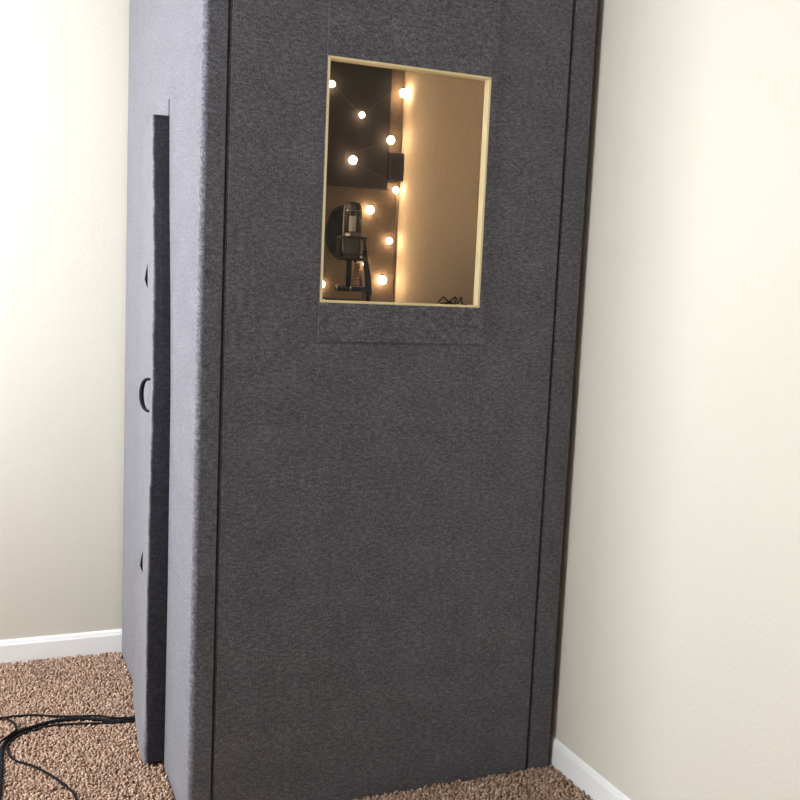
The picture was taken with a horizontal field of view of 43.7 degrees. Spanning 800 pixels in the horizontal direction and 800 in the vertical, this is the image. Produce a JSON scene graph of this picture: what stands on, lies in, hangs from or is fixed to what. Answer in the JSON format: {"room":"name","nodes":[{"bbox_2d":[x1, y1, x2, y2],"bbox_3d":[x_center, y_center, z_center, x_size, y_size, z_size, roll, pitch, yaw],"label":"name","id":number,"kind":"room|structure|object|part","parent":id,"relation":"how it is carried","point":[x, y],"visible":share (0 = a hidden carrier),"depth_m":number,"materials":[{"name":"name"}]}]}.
{"room":"studio","nodes":[
{"label":"studio","id":0,"kind":"room"},
{"bbox_2d":[0,0,128,639],"bbox_3d":[-1.424,-0.283,3.423,3.324,2.440,0.120,0,7,-23],"label":"wall","id":1,"kind":"structure","parent":0,"point":[64,64],"depth_m":3.46,"materials":[{"name":"beige paint"}]},
{"bbox_2d":[0,629,121,663],"bbox_3d":[-1.448,0.892,3.504,3.074,0.086,0.012,0,7,-23],"label":"baseboard","id":2,"kind":"structure","parent":1,"relation":"attached to","point":[86,643],"depth_m":3.59,"materials":[{"name":"white wood"}]},
{"bbox_2d":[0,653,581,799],"bbox_3d":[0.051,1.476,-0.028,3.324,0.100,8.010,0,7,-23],"label":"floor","id":3,"kind":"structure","parent":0,"point":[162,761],"depth_m":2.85,"materials":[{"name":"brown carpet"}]},
{"bbox_2d":[0,651,592,799],"bbox_3d":[-0.655,1.046,2.822,2.147,0.014,1.893,0,7,-23],"label":"carpet","id":4,"kind":"object","parent":3,"relation":"on","point":[128,755],"visible":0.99,"depth_m":2.90,"materials":[{"name":"brown carpet"}]},
{"bbox_2d":[0,717,17,742],"bbox_3d":[-1.191,0.988,2.981,0.089,0.006,0.236,0,7,-23],"label":"cable","id":5,"kind":"object","parent":4,"relation":"on","point":[4,718],"visible":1,"depth_m":3.00,"materials":[{"name":"black rubber"}]},
{"bbox_2d":[0,717,134,798],"bbox_3d":[-1.036,1.011,2.915,0.276,0.013,0.616,6,8,25],"label":"cable","id":6,"kind":"object","parent":4,"relation":"on","point":[19,731],"visible":0.96,"depth_m":3.04,"materials":[{"name":"black rubber"}]},
{"bbox_2d":[0,714,134,719],"bbox_3d":[-1.032,0.989,3.107,0.489,0.008,0.055,1,7,-11],"label":"cable","id":7,"kind":"object","parent":4,"relation":"on","point":[21,715],"visible":0.91,"depth_m":3.11,"materials":[{"name":"black rubber"}]},
{"bbox_2d":[6,720,134,799],"bbox_3d":[-0.978,1.021,2.859,0.353,0.008,0.560,3,7,5],"label":"cable","id":8,"kind":"object","parent":4,"relation":"on","point":[127,721],"visible":0.94,"depth_m":2.95,"materials":[{"name":"black rubber"}]},
{"bbox_2d":[122,0,597,799],"bbox_3d":[-0.267,-0.141,3.160,1.134,2.317,1.255,0,7,-23],"label":"booth","id":9,"kind":"object","parent":3,"relation":"on","point":[344,514],"depth_m":2.65,"materials":[{"name":"grey fabric"}]},
{"bbox_3d":[-0.721,-0.016,2.820,0.045,0.098,0.013,7,8,36],"label":"handle","id":10,"kind":"part","parent":9,"relation":"part of","materials":[{"name":"black metal"}]},
{"bbox_3d":[-0.751,0.097,3.000,0.067,1.807,0.589,0,7,-18],"label":"door","id":11,"kind":"part","parent":9,"relation":"part of","materials":[{"name":"grey fabric"}]},
{"bbox_3d":[-0.705,-0.139,2.976,0.060,2.317,1.251,0,7,-23],"label":"panel","id":12,"kind":"part","parent":9,"relation":"part of","materials":[{"name":"grey fabric"}]},
{"bbox_2d":[330,79,338,89],"label":"string lights","id":13,"kind":"object","parent":9,"relation":"attached to","point":[332,83],"depth_m":3.59,"materials":[{"name":"white glass"}]},
{"bbox_3d":[0.013,-1.139,3.702,0.031,0.031,0.031,0,7,-23],"label":"bulb","id":14,"kind":"part","parent":13,"relation":"part of","materials":[{"name":"beige glass"}]},
{"bbox_2d":[334,235,371,300],"bbox_3d":[-0.127,0.228,3.246,0.250,1.499,0.250,0,7,-23],"label":"microphone stand","id":15,"kind":"object","parent":9,"relation":"on","point":[367,289],"visible":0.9,"depth_m":3.14,"materials":[{"name":"black metal"}]},
{"bbox_2d":[324,205,364,300],"bbox_3d":[-0.159,-0.351,3.243,0.162,0.557,0.150,3,7,7],"label":"filter","id":16,"kind":"object","parent":15,"relation":"attached to","point":[334,221],"visible":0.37,"depth_m":3.19,"materials":[{"name":"black fabric"}]},
{"bbox_3d":[-0.162,-0.400,3.144,0.024,0.090,0.024,0,7,-23],"label":"stem","id":17,"kind":"part","parent":15,"relation":"part of","materials":[{"name":"black metal"}]},
{"bbox_2d":[342,201,361,256],"bbox_3d":[-0.150,-0.534,3.130,0.057,0.177,0.058,3,7,7],"label":"microphone","id":18,"kind":"object","parent":15,"relation":"attached to","point":[352,213],"visible":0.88,"depth_m":3.11,"materials":[{"name":"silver metal"}]},
{"bbox_3d":[-0.176,-0.538,3.119,0.008,0.145,0.004,0,7,-23],"label":"edge rail","id":19,"kind":"part","parent":18,"relation":"part of","materials":[{"name":"grey metal"}]},
{"bbox_3d":[-0.148,-0.549,3.101,0.022,0.048,0.003,2,7,-3],"label":"badge plate","id":20,"kind":"part","parent":18,"relation":"part of","materials":[{"name":"grey metal"}]},
{"bbox_2d":[344,201,361,232],"bbox_3d":[-0.148,-0.574,3.126,0.057,0.097,0.057,0,7,-23],"label":"grille","id":21,"kind":"object","parent":18,"relation":"attached to","point":[352,209],"depth_m":3.10,"materials":[{"name":"silver metal"}]},
{"bbox_3d":[-0.149,-0.352,3.156,0.104,0.017,0.017,0,7,-23],"label":"cross arm","id":22,"kind":"part","parent":15,"relation":"part of","materials":[{"name":"black metal"}]},
{"bbox_3d":[-0.447,-1.041,3.565,0.883,0.503,0.028,0,7,-23],"label":"foam panel","id":23,"kind":"part","parent":9,"relation":"part of","materials":[{"name":"black fabric"}]},
{"bbox_2d":[346,87,407,220],"label":"string lights","id":24,"kind":"object","parent":9,"relation":"attached to","point":[353,160],"depth_m":3.70,"materials":[{"name":"white glass"}]},
{"bbox_3d":[-0.173,-0.883,3.667,0.030,0.030,0.030,0,7,-23],"label":"bulb","id":25,"kind":"part","parent":24,"relation":"part of","materials":[{"name":"beige glass"}]},
{"bbox_3d":[-0.034,-0.967,3.709,0.029,0.029,0.029,0,7,-23],"label":"bulb","id":26,"kind":"part","parent":24,"relation":"part of","materials":[{"name":"beige glass"}]},
{"bbox_2d":[371,269,385,283],"label":"string lights","id":27,"kind":"object","parent":9,"relation":"attached to","point":[382,280],"depth_m":3.77,"materials":[{"name":"white glass"}]},
{"bbox_3d":[-0.068,-0.455,3.783,0.033,0.033,0.033,0,7,-23],"label":"bulb","id":28,"kind":"part","parent":27,"relation":"part of","materials":[{"name":"beige glass"}]},
{"bbox_2d":[381,225,391,243],"label":"string lights","id":29,"kind":"object","parent":9,"relation":"attached to","point":[389,240],"depth_m":3.77,"materials":[{"name":"white glass"}]},
{"bbox_3d":[-0.112,-0.711,3.731,0.030,0.030,0.030,0,7,-23],"label":"bulb","id":30,"kind":"part","parent":29,"relation":"part of","materials":[{"name":"beige glass"}]},
{"bbox_3d":[0.139,-0.265,2.650,0.087,0.022,0.010,0,7,-23],"label":"wire coil","id":31,"kind":"part","parent":9,"relation":"part of","materials":[{"name":"black metal"}]},
{"bbox_2d":[551,0,799,799],"bbox_3d":[1.605,0.214,0.393,0.120,2.440,7.890,0,7,-23],"label":"wall","id":32,"kind":"structure","parent":0,"point":[677,673],"depth_m":2.39,"materials":[{"name":"beige paint"}]},
{"bbox_2d":[549,734,629,799],"bbox_3d":[1.473,1.375,0.558,0.008,0.086,7.760,0,7,-23],"label":"baseboard","id":33,"kind":"structure","parent":32,"relation":"attached to","point":[563,759],"depth_m":2.81,"materials":[{"name":"white wood"}]}
]}

